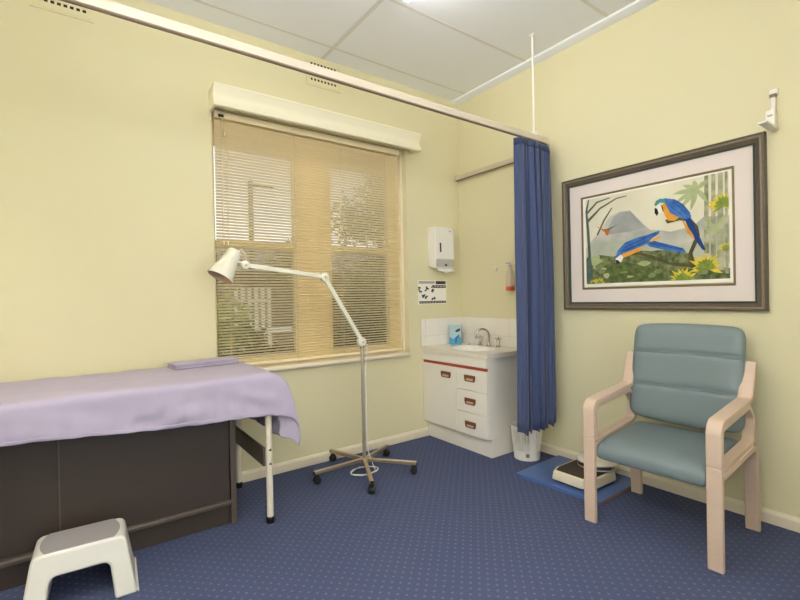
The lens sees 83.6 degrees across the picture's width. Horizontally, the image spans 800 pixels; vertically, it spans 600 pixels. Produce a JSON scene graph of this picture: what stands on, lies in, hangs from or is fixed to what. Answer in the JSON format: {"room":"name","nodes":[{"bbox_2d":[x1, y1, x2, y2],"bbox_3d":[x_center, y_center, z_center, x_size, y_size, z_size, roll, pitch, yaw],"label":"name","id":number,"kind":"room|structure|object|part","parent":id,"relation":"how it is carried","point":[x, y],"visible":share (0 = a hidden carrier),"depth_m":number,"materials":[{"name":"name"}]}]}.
{"room":"examination room","nodes":[
{"label":"examination room","id":0,"kind":"room"},
{"bbox_2d":[0,0,460,471],"bbox_3d":[-1.287,-0.306,3.190,4.800,3.200,0.200,-1,0,-36],"label":"wall","id":1,"kind":"structure","parent":0,"point":[107,223],"depth_m":2.83,"materials":[{"name":"beige paint"}]},
{"bbox_2d":[29,0,93,22],"bbox_3d":[-1.956,-1.765,2.592,0.300,0.220,0.009,-1,0,-36],"label":"air vent","id":2,"kind":"object","parent":1,"relation":"in","point":[57,6],"visible":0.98,"depth_m":2.60,"materials":[{"name":"beige paint"}]},
{"bbox_2d":[211,112,404,365],"bbox_3d":[-0.676,-0.415,3.659,1.663,1.850,0.120,-1,0,-36],"label":"window","id":3,"kind":"structure","parent":1,"relation":"in","point":[400,207],"depth_m":3.63,"materials":[{"name":"beige paint"}]},
{"bbox_3d":[-1.092,-0.421,3.361,0.630,1.820,0.055,-1,0,-36],"label":"sash","id":4,"kind":"part","parent":3,"relation":"part of","materials":[{"name":"beige paint"}]},
{"bbox_2d":[213,110,401,364],"bbox_3d":[-0.636,-0.435,3.574,1.582,1.796,0.055,-1,0,-36],"label":"blind","id":5,"kind":"object","parent":3,"relation":"attached to","point":[382,161],"visible":0.94,"depth_m":3.49,"materials":[{"name":"beige"}]},
{"bbox_3d":[-1.238,-0.826,3.118,0.016,0.902,0.015,-1,0,-36],"label":"pull cord","id":6,"kind":"part","parent":5,"relation":"part of","materials":[{"name":"beige plastic"}]},
{"bbox_3d":[-1.218,-0.826,3.133,0.024,0.902,0.015,-1,0,-36],"label":"tilt cord","id":7,"kind":"part","parent":5,"relation":"part of","materials":[{"name":"beige fabric"}]},
{"bbox_3d":[-1.213,-0.405,3.171,0.002,1.735,0.032,-1,0,-36],"label":"ladder cord","id":8,"kind":"part","parent":5,"relation":"part of","materials":[{"name":"beige fabric"}]},
{"bbox_3d":[-0.812,-0.414,3.461,0.002,1.735,0.032,-1,0,-36],"label":"ladder cord","id":9,"kind":"part","parent":5,"relation":"part of","materials":[{"name":"beige fabric"}]},
{"bbox_3d":[-0.658,-1.309,3.576,1.582,0.047,0.040,-1,0,-36],"label":"head rail","id":10,"kind":"part","parent":5,"relation":"part of","materials":[{"name":"beige metal"}]},
{"bbox_3d":[-0.625,0.455,3.587,1.578,0.016,0.028,-1,0,-36],"label":"rail","id":11,"kind":"part","parent":5,"relation":"part of","materials":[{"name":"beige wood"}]},
{"bbox_3d":[-0.480,-0.422,3.701,0.002,1.735,0.032,-1,0,-36],"label":"ladder cord","id":12,"kind":"part","parent":5,"relation":"part of","materials":[{"name":"beige fabric"}]},
{"bbox_3d":[-0.128,-0.430,3.956,0.002,1.735,0.032,-1,0,-36],"label":"ladder cord","id":13,"kind":"part","parent":5,"relation":"part of","materials":[{"name":"beige fabric"}]},
{"bbox_3d":[-0.306,-0.439,3.930,0.705,1.820,0.055,-1,0,-36],"label":"sash","id":14,"kind":"part","parent":3,"relation":"part of","materials":[{"name":"beige paint"}]},
{"bbox_2d":[208,81,420,154],"bbox_3d":[-0.560,-1.383,3.517,1.750,0.152,0.142,-1,0,-36],"label":"window valance","id":15,"kind":"object","parent":1,"relation":"attached to","point":[221,95],"visible":1,"depth_m":3.35,"materials":[{"name":"beige paint"}]},
{"bbox_2d":[306,55,340,93],"bbox_3d":[-0.607,-1.796,3.568,0.300,0.220,0.009,-1,0,-36],"label":"air vent","id":16,"kind":"object","parent":1,"relation":"in","point":[311,80],"visible":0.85,"depth_m":3.56,"materials":[{"name":"beige paint"}]},
{"bbox_2d":[255,351,409,371],"bbox_3d":[-0.631,0.502,3.563,1.688,0.045,0.132,-1,0,-36],"label":"window sill","id":17,"kind":"structure","parent":1,"relation":"attached to","point":[394,354],"depth_m":3.56,"materials":[{"name":"beige"}]},
{"bbox_2d":[242,427,428,482],"bbox_3d":[-1.373,1.260,2.977,4.050,0.074,0.018,-1,0,-36],"label":"baseboard","id":18,"kind":"structure","parent":1,"relation":"attached to","point":[257,473],"depth_m":3.53,"materials":[{"name":"beige"}]},
{"bbox_2d":[418,280,445,303],"bbox_3d":[0.306,-0.073,4.215,0.343,0.222,0.004,-1,0,-36],"label":"poster","id":19,"kind":"object","parent":1,"relation":"attached to","point":[429,291],"visible":1,"depth_m":4.21,"materials":[{"name":"white paper"}]},
{"bbox_2d":[421,317,460,346],"bbox_3d":[0.400,0.299,4.277,0.508,0.252,0.008,-1,0,-36],"label":"tile backsplash","id":20,"kind":"structure","parent":1,"relation":"attached to","point":[435,331],"depth_m":4.23,"materials":[{"name":"beige tile"}]},
{"bbox_2d":[428,227,454,272],"bbox_3d":[0.391,-0.463,4.208,0.227,0.432,0.122,-1,0,-36],"label":"dispenser","id":21,"kind":"object","parent":1,"relation":"attached to","point":[440,239],"visible":1,"depth_m":4.16,"materials":[{"name":"white plastic"}]},
{"bbox_2d":[437,268,454,272],"bbox_3d":[0.415,-0.281,4.205,0.195,0.068,0.093,-1,0,-36],"label":"paper towel","id":22,"kind":"object","parent":21,"relation":"hanging from","point":[446,270],"depth_m":4.19,"materials":[{"name":"white paper"}]},
{"bbox_2d":[143,0,635,100],"bbox_3d":[0.014,-1.975,1.341,4.800,0.100,4.750,-1,0,-36],"label":"ceiling","id":23,"kind":"structure","parent":0,"point":[393,35],"depth_m":3.19,"materials":[{"name":"white paint"}]},
{"bbox_2d":[60,0,549,181],"bbox_3d":[-0.911,-1.519,2.627,4.492,0.784,1.174,-1,0,-36],"label":"rail","id":24,"kind":"object","parent":23,"relation":"hanging from","point":[111,8],"visible":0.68,"depth_m":2.21,"materials":[{"name":"beige metal"}]},
{"bbox_3d":[0.980,-1.585,3.297,0.012,0.734,0.013,-1,0,-36],"label":"drop rod","id":25,"kind":"part","parent":24,"relation":"part of","materials":[{"name":"white plastic"}]},
{"bbox_2d":[513,136,555,435],"bbox_3d":[1.042,-0.107,3.373,0.195,2.126,0.600,-1,0,33],"label":"privacy curtain","id":26,"kind":"object","parent":24,"relation":"hanging from","point":[534,265],"visible":1,"depth_m":3.23,"materials":[{"name":"blue fabric"}]},
{"bbox_2d":[193,0,608,93],"bbox_3d":[0.002,-1.923,1.300,4.430,0.002,4.400,-1,0,-36],"label":"trim","id":27,"kind":"structure","parent":23,"relation":"attached to","point":[378,2],"depth_m":3.19,"materials":[{"name":"white paint"}]},
{"bbox_2d":[0,435,799,599],"bbox_3d":[0.081,1.315,1.355,4.800,0.080,4.750,-1,0,-36],"label":"floor","id":28,"kind":"structure","parent":0,"point":[464,526],"depth_m":2.31,"materials":[{"name":"blue carpet"}]},
{"bbox_2d":[23,518,138,599],"bbox_3d":[-1.422,1.177,2.001,0.425,0.250,0.305,-1,0,-33],"label":"step stool","id":29,"kind":"object","parent":28,"relation":"on","point":[55,554],"visible":1,"depth_m":1.95,"materials":[{"name":"white plastic"}]},
{"bbox_2d":[0,420,236,591],"bbox_3d":[-1.746,0.940,2.345,1.578,0.735,0.550,-1,0,-36],"label":"table base","id":30,"kind":"object","parent":28,"relation":"on","point":[166,485],"visible":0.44,"depth_m":2.27,"materials":[{"name":"brown wood"}]},
{"bbox_3d":[-1.915,0.892,1.942,0.766,0.559,0.014,-1,0,-36],"label":"sliding door","id":31,"kind":"part","parent":30,"relation":"part of","materials":[{"name":"brown laminate"}]},
{"bbox_3d":[-1.307,0.878,2.360,0.779,0.559,0.014,-1,0,-36],"label":"sliding door","id":32,"kind":"part","parent":30,"relation":"part of","materials":[{"name":"brown laminate"}]},
{"bbox_3d":[-1.122,0.925,2.803,0.030,0.735,0.540,-1,0,-36],"label":"panel","id":33,"kind":"part","parent":30,"relation":"part of","materials":[{"name":"brown"}]},
{"bbox_2d":[235,416,274,523],"bbox_3d":[-1.667,0.876,2.312,1.840,0.860,0.676,-1,0,-36],"label":"couch","id":34,"kind":"object","parent":28,"relation":"on","point":[250,445],"visible":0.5,"depth_m":2.59,"materials":[{"name":"beige"}]},
{"bbox_2d":[0,361,300,446],"bbox_3d":[-1.604,0.656,2.338,1.992,0.450,0.730,-1,0,-36],"label":"sheet","id":35,"kind":"object","parent":34,"relation":"on","point":[155,399],"visible":0.98,"depth_m":2.25,"materials":[{"name":"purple fabric"}]},
{"bbox_2d":[167,356,238,369],"bbox_3d":[-1.275,0.407,2.907,0.400,0.032,0.170,-1,0,-44],"label":"sheet","id":36,"kind":"object","parent":35,"relation":"on","point":[179,365],"visible":1,"depth_m":2.85,"materials":[{"name":"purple fabric"}]},
{"bbox_3d":[-1.118,0.889,3.084,0.038,0.745,0.038,-1,0,-36],"label":"leg","id":37,"kind":"part","parent":34,"relation":"part of","materials":[{"name":"beige metal"}]},
{"bbox_3d":[-0.959,0.905,2.819,0.014,0.108,0.615,-1,0,-36],"label":"cross rail","id":38,"kind":"part","parent":34,"relation":"part of","materials":[{"name":"brown wood"}]},
{"bbox_3d":[-0.757,0.884,2.586,0.038,0.745,0.038,-1,0,-36],"label":"leg","id":39,"kind":"part","parent":34,"relation":"part of","materials":[{"name":"beige metal"}]},
{"bbox_2d":[207,248,416,493],"bbox_3d":[-0.574,0.474,3.094,1.410,1.612,0.748,-1,0,-36],"label":"lamp","id":40,"kind":"object","parent":28,"relation":"on","point":[224,269],"visible":1,"depth_m":3.17,"materials":[{"name":"silver metal"}]},
{"bbox_3d":[-1.059,-0.208,2.710,0.200,0.226,0.159,-1,0,-36],"label":"lamp shade","id":41,"kind":"part","parent":40,"relation":"part of","materials":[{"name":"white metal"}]},
{"bbox_3d":[-0.749,-0.190,2.961,0.545,0.097,0.022,-1,0,-36],"label":"arm","id":42,"kind":"part","parent":40,"relation":"part of","materials":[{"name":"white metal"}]},
{"bbox_3d":[-0.436,1.189,3.199,0.371,0.046,0.026,-1,0,-30],"label":"star leg","id":43,"kind":"part","parent":40,"relation":"part of","materials":[{"name":"silver metal"}]},
{"bbox_3d":[-0.406,0.068,3.207,0.313,0.477,0.022,-1,0,-36],"label":"arm","id":44,"kind":"part","parent":40,"relation":"part of","materials":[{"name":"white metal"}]},
{"bbox_3d":[-0.411,1.188,3.433,0.371,0.046,0.026,-1,0,42],"label":"star leg","id":45,"kind":"part","parent":40,"relation":"part of","materials":[{"name":"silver metal"}]},
{"bbox_3d":[-0.221,1.185,3.103,0.026,0.046,0.371,-1,0,-12],"label":"star leg","id":46,"kind":"part","parent":40,"relation":"part of","materials":[{"name":"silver metal"}]},
{"bbox_3d":[-0.181,1.183,3.482,0.026,0.046,0.371,-1,0,24],"label":"star leg","id":47,"kind":"part","parent":40,"relation":"part of","materials":[{"name":"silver metal"}]},
{"bbox_3d":[-0.064,1.181,3.278,0.371,0.046,0.026,-1,0,6],"label":"star leg","id":48,"kind":"part","parent":40,"relation":"part of","materials":[{"name":"silver metal"}]},
{"bbox_2d":[422,351,525,457],"bbox_3d":[0.644,0.857,3.957,0.506,0.790,0.797,-1,0,-36],"label":"vanity cabinet","id":49,"kind":"object","parent":28,"relation":"on","point":[470,403],"visible":0.95,"depth_m":3.67,"materials":[{"name":"beige laminate"}]},
{"bbox_3d":[0.353,0.836,3.959,0.016,0.536,0.446,-1,0,-36],"label":"door","id":50,"kind":"part","parent":49,"relation":"part of","materials":[{"name":"beige laminate"}]},
{"bbox_3d":[0.396,0.644,3.874,0.014,0.052,0.120,-1,0,-36],"label":"handle","id":51,"kind":"part","parent":49,"relation":"part of","materials":[{"name":"brown plastic"}]},
{"bbox_3d":[0.447,0.504,3.819,0.017,0.074,0.794,-1,0,-36],"label":"rail panel","id":52,"kind":"part","parent":49,"relation":"part of","materials":[{"name":"beige laminate"}]},
{"bbox_2d":[421,343,516,359],"bbox_3d":[0.644,0.477,3.947,0.509,0.118,0.819,-1,0,-36],"label":"countertop","id":53,"kind":"structure","parent":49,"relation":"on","point":[473,350],"depth_m":3.79,"materials":[{"name":"beige laminate"}]},
{"bbox_2d":[449,325,461,344],"bbox_3d":[0.533,0.331,4.278,0.110,0.185,0.082,-1,0,14],"label":"glove box","id":54,"kind":"object","parent":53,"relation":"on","point":[455,331],"visible":1,"depth_m":4.24,"materials":[{"name":"blue cardboard"}]},
{"bbox_3d":[0.524,0.381,4.240,0.110,0.085,0.001,-1,0,14],"label":"printed panel","id":55,"kind":"part","parent":54,"relation":"part of","materials":[{"name":"blue cardboard"}]},
{"bbox_2d":[450,345,494,350],"bbox_3d":[0.632,0.477,3.917,0.329,0.118,0.445,-1,0,-36],"label":"basin","id":56,"kind":"object","parent":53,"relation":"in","point":[460,347],"depth_m":4.04,"materials":[{"name":"white ceramic"}]},
{"bbox_2d":[475,328,501,346],"bbox_3d":[0.769,0.335,4.018,0.144,0.168,0.278,-1,0,-36],"label":"tap","id":57,"kind":"object","parent":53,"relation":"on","point":[479,329],"visible":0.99,"depth_m":4.03,"materials":[{"name":"silver metal"}]},
{"bbox_2d":[477,335,482,345],"bbox_3d":[0.739,0.373,4.132,0.058,0.091,0.058,-1,0,-36],"label":"tap","id":58,"kind":"object","parent":57,"relation":"on","point":[480,337],"depth_m":4.12,"materials":[{"name":"silver metal"}]},
{"bbox_3d":[0.751,0.335,4.040,0.155,0.168,0.051,-1,0,-2],"label":"spout","id":59,"kind":"part","parent":57,"relation":"part of","materials":[{"name":"silver metal"}]},
{"bbox_2d":[495,337,501,346],"bbox_3d":[0.868,0.371,3.954,0.058,0.091,0.058,-1,0,-36],"label":"tap","id":60,"kind":"object","parent":57,"relation":"on","point":[498,339],"depth_m":3.94,"materials":[{"name":"silver metal"}]},
{"bbox_3d":[0.566,0.639,3.639,0.014,0.052,0.120,-1,0,-36],"label":"handle","id":61,"kind":"part","parent":49,"relation":"part of","materials":[{"name":"brown plastic"}]},
{"bbox_3d":[0.570,0.827,3.640,0.014,0.052,0.120,-1,0,-36],"label":"handle","id":62,"kind":"part","parent":49,"relation":"part of","materials":[{"name":"brown plastic"}]},
{"bbox_3d":[0.574,1.017,3.641,0.014,0.052,0.120,-1,0,-36],"label":"handle","id":63,"kind":"part","parent":49,"relation":"part of","materials":[{"name":"brown plastic"}]},
{"bbox_3d":[0.582,0.651,3.636,0.016,0.172,0.342,-1,0,-36],"label":"drawer","id":64,"kind":"part","parent":49,"relation":"part of","materials":[{"name":"beige laminate"}]},
{"bbox_3d":[0.590,1.012,3.638,0.016,0.177,0.342,-1,0,-36],"label":"drawer","id":65,"kind":"part","parent":49,"relation":"part of","materials":[{"name":"beige laminate"}]},
{"bbox_3d":[0.586,0.830,3.637,0.016,0.179,0.342,-1,0,-36],"label":"drawer","id":66,"kind":"part","parent":49,"relation":"part of","materials":[{"name":"beige laminate"}]},
{"bbox_3d":[0.882,0.778,3.648,0.479,0.638,0.016,-1,0,-36],"label":"panel","id":67,"kind":"part","parent":49,"relation":"part of","materials":[{"name":"beige laminate"}]},
{"bbox_2d":[510,420,541,461],"bbox_3d":[1.003,1.113,3.544,0.258,0.264,0.258,-1,0,-36],"label":"waste bin","id":68,"kind":"object","parent":28,"relation":"on","point":[530,452],"visible":0.68,"depth_m":3.46,"materials":[{"name":"white plastic"}]},
{"bbox_2d":[516,455,630,505],"bbox_3d":[1.217,1.234,3.107,0.542,0.020,0.638,-1,0,-36],"label":"mat","id":69,"kind":"object","parent":28,"relation":"on","point":[541,473],"visible":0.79,"depth_m":3.02,"materials":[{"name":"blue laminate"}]},
{"bbox_2d":[552,452,619,489],"bbox_3d":[1.280,1.149,3.049,0.426,0.147,0.326,-1,0,-36],"label":"weighing scale","id":70,"kind":"object","parent":69,"relation":"on","point":[571,473],"visible":0.61,"depth_m":2.96,"materials":[{"name":"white plastic"}]},
{"bbox_3d":[1.264,1.216,3.046,0.362,0.015,0.284,-1,0,-36],"label":"foot plate","id":71,"kind":"part","parent":70,"relation":"part of","materials":[{"name":"white plastic"}]},
{"bbox_2d":[583,323,760,574],"bbox_3d":[1.491,0.693,2.474,0.624,1.098,0.668,-1,0,-38],"label":"armchair","id":72,"kind":"object","parent":28,"relation":"on","point":[700,376],"visible":1,"depth_m":2.46,"materials":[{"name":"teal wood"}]},
{"bbox_3d":[1.076,1.012,2.529,0.028,0.475,0.064,-1,0,-38],"label":"leg","id":73,"kind":"part","parent":72,"relation":"part of","materials":[{"name":"brown wood"}]},
{"bbox_3d":[1.236,0.646,2.659,0.454,0.250,0.064,-1,0,-38],"label":"armrest","id":74,"kind":"part","parent":72,"relation":"part of","materials":[{"name":"brown wood"}]},
{"bbox_3d":[1.284,0.676,2.696,0.513,0.252,0.052,-1,0,-38],"label":"rail","id":75,"kind":"part","parent":72,"relation":"part of","materials":[{"name":"brown wood"}]},
{"bbox_3d":[1.310,1.008,2.713,0.568,0.474,0.064,-1,0,-38],"label":"leg","id":76,"kind":"part","parent":72,"relation":"part of","materials":[{"name":"brown wood"}]},
{"bbox_3d":[1.456,0.438,2.834,0.120,0.209,0.064,-1,0,-38],"label":"post","id":77,"kind":"part","parent":72,"relation":"part of","materials":[{"name":"brown wood"}]},
{"bbox_3d":[1.460,0.814,2.449,0.516,0.130,0.540,-1,0,-38],"label":"seat","id":78,"kind":"part","parent":72,"relation":"part of","materials":[{"name":"teal leather"}]},
{"bbox_3d":[1.666,0.434,2.615,0.165,0.589,0.592,-1,0,-38],"label":"backrest","id":79,"kind":"part","parent":72,"relation":"part of","materials":[{"name":"teal leather"}]},
{"bbox_3d":[1.449,1.007,2.054,0.028,0.475,0.064,-1,0,-38],"label":"leg","id":80,"kind":"part","parent":72,"relation":"part of","materials":[{"name":"brown wood"}]},
{"bbox_3d":[1.609,0.640,2.184,0.454,0.250,0.064,-1,0,-38],"label":"armrest","id":81,"kind":"part","parent":72,"relation":"part of","materials":[{"name":"brown wood"}]},
{"bbox_3d":[1.657,0.671,2.221,0.513,0.252,0.052,-1,0,-38],"label":"rail","id":82,"kind":"part","parent":72,"relation":"part of","materials":[{"name":"brown wood"}]},
{"bbox_3d":[1.683,1.002,2.237,0.568,0.474,0.064,-1,0,-38],"label":"leg","id":83,"kind":"part","parent":72,"relation":"part of","materials":[{"name":"brown wood"}]},
{"bbox_3d":[1.829,0.433,2.359,0.120,0.209,0.064,-1,0,-38],"label":"post","id":84,"kind":"part","parent":72,"relation":"part of","materials":[{"name":"brown wood"}]},
{"bbox_2d":[457,0,799,517],"bbox_3d":[1.989,-0.369,2.630,0.150,3.200,4.550,-1,0,-36],"label":"wall","id":85,"kind":"structure","parent":0,"point":[669,77],"depth_m":2.96,"materials":[{"name":"beige paint"}]},
{"bbox_2d":[461,317,516,347],"bbox_3d":[0.847,0.291,4.093,0.008,0.252,0.810,-1,0,-36],"label":"tile backsplash","id":86,"kind":"structure","parent":85,"relation":"attached to","point":[504,328],"depth_m":4.10,"materials":[{"name":"beige tile"}]},
{"bbox_2d":[451,0,658,105],"bbox_3d":[1.822,-1.951,2.618,0.075,0.030,4.400,-1,0,-36],"label":"trim","id":87,"kind":"structure","parent":85,"relation":"attached to","point":[638,5],"depth_m":3.42,"materials":[{"name":"white paint"}]},
{"bbox_2d":[528,439,799,532],"bbox_3d":[2.143,1.192,2.324,0.018,0.074,3.600,-1,0,-36],"label":"baseboard","id":88,"kind":"structure","parent":85,"relation":"attached to","point":[783,520],"depth_m":2.78,"materials":[{"name":"beige"}]},
{"bbox_2d":[562,131,769,311],"bbox_3d":[1.637,-0.424,2.954,0.037,0.984,1.258,-1,0,-36],"label":"framed picture","id":89,"kind":"object","parent":85,"relation":"attached to","point":[697,215],"visible":1,"depth_m":2.83,"materials":[{"name":"multicoloured paper"}]},
{"bbox_2d":[583,169,732,286],"bbox_3d":[1.640,-0.432,2.954,0.013,0.664,0.940,-1,0,-36],"label":"print","id":90,"kind":"object","parent":89,"relation":"attached to","point":[675,229],"depth_m":2.89,"materials":[{"name":"multicoloured paper"}]},
{"bbox_2d":[758,88,777,131],"bbox_3d":[1.948,-1.027,2.368,0.200,0.226,0.042,-1,0,-36],"label":"wall bracket","id":91,"kind":"object","parent":85,"relation":"attached to","point":[770,124],"visible":1,"depth_m":2.40,"materials":[{"name":"white plastic"}]},
{"bbox_3d":[2.016,-1.014,2.415,0.018,0.170,0.020,-1,0,-36],"label":"arm","id":92,"kind":"part","parent":91,"relation":"part of","materials":[{"name":"white plastic"}]},
{"bbox_3d":[2.024,-1.123,2.421,0.010,0.037,0.038,-1,0,-36],"label":"wall plate","id":93,"kind":"part","parent":91,"relation":"part of","materials":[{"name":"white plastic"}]},
{"bbox_3d":[0.909,-0.306,3.922,0.085,0.085,0.274,-1,0,-36],"label":"bracket","id":94,"kind":"object","parent":85,"relation":"attached to","visible":0},
{"bbox_2d":[505,262,514,290],"bbox_3d":[0.946,-0.204,3.853,0.075,0.244,0.076,-1,0,14],"label":"soap bottle","id":95,"kind":"object","parent":94,"relation":"hanging from","point":[509,275],"visible":0.99,"depth_m":3.83,"materials":[{"name":"beige plastic"}]},
{"label":"outside","id":96,"kind":"structure","parent":0,"visible":0},
{"bbox_3d":[-7.858,1.779,14.461,26.000,0.100,25.800,-1,0,-36],"label":"ground","id":97,"kind":"structure","parent":96,"visible":0},
{"bbox_2d":[217,286,265,356],"bbox_3d":[-2.174,0.759,5.787,0.964,2.036,0.698,-1,0,-36],"label":"shrub","id":98,"kind":"object","parent":97,"relation":"on","point":[221,286],"visible":0.1,"depth_m":5.76,"materials":[{"name":"green plant"}]},
{"bbox_2d":[218,326,291,356],"bbox_3d":[-1.440,1.007,4.584,1.146,1.491,0.818,-1,0,-36],"label":"shrub","id":99,"kind":"object","parent":97,"relation":"on","point":[248,326],"visible":0.06,"depth_m":4.55,"materials":[{"name":"green plant"}]},
{"bbox_2d":[248,181,272,341],"bbox_3d":[-3.805,-0.819,12.361,0.701,4.950,0.150,-1,0,-36],"label":"pole","id":100,"kind":"object","parent":97,"relation":"on","point":[248,181],"visible":0.06,"depth_m":12.14,"materials":[{"name":"brown wood"}]},
{"bbox_3d":[-4.031,-0.814,12.197,0.143,4.950,0.150,-1,0,-36],"label":"post","id":101,"kind":"part","parent":100,"relation":"part of","materials":[{"name":"brown wood"}]},
{"bbox_2d":[234,289,291,354],"bbox_3d":[-2.735,0.699,8.965,1.210,1.900,0.070,-1,0,-36],"label":"picket fence","id":102,"kind":"object","parent":97,"relation":"on","point":[237,289],"visible":0.09,"depth_m":8.92,"materials":[{"name":"beige paint"}]},
{"bbox_3d":[-2.746,0.619,8.977,1.210,0.120,0.040,-1,0,-36],"label":"fence rail","id":103,"kind":"part","parent":102,"relation":"part of","materials":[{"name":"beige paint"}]},
{"bbox_2d":[260,239,293,349],"bbox_3d":[-2.923,-0.058,12.240,1.940,3.401,1.531,-1,0,-36],"label":"tree","id":104,"kind":"object","parent":97,"relation":"on","point":[288,239],"visible":0.06,"depth_m":11.85,"materials":[{"name":"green plant"}]},
{"bbox_2d":[216,248,376,353],"bbox_3d":[-2.961,-0.209,17.781,8.900,3.650,6.200,-1,0,-36],"label":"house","id":105,"kind":"structure","parent":97,"relation":"on","point":[216,248],"depth_m":13.97,"materials":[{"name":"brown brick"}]},
{"bbox_2d":[331,176,385,339],"bbox_3d":[-0.490,-0.891,11.662,2.453,4.971,2.774,-1,0,26],"label":"tree","id":106,"kind":"object","parent":97,"relation":"on","point":[373,176],"visible":0.1,"depth_m":11.27,"materials":[{"name":"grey plant"}]},
{"bbox_2d":[332,260,386,346],"bbox_3d":[-0.602,0.480,7.123,1.590,2.352,1.246,-1,0,-36],"label":"shrub","id":107,"kind":"object","parent":97,"relation":"on","point":[344,260],"visible":0.15,"depth_m":6.95,"materials":[{"name":"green plant"}]},
{"bbox_2d":[333,291,386,347],"bbox_3d":[-0.449,0.792,5.463,1.206,1.821,0.887,-1,0,-36],"label":"shrub","id":108,"kind":"object","parent":97,"relation":"on","point":[355,291],"visible":0.11,"depth_m":5.41,"materials":[{"name":"green plant"}]},
{"bbox_2d":[347,256,385,295],"bbox_3d":[-0.735,-0.021,13.765,2.108,3.226,1.625,-1,0,-36],"label":"tree","id":109,"kind":"object","parent":97,"relation":"on","point":[368,256],"visible":0.05,"depth_m":13.52,"materials":[{"name":"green plant"}]}
]}

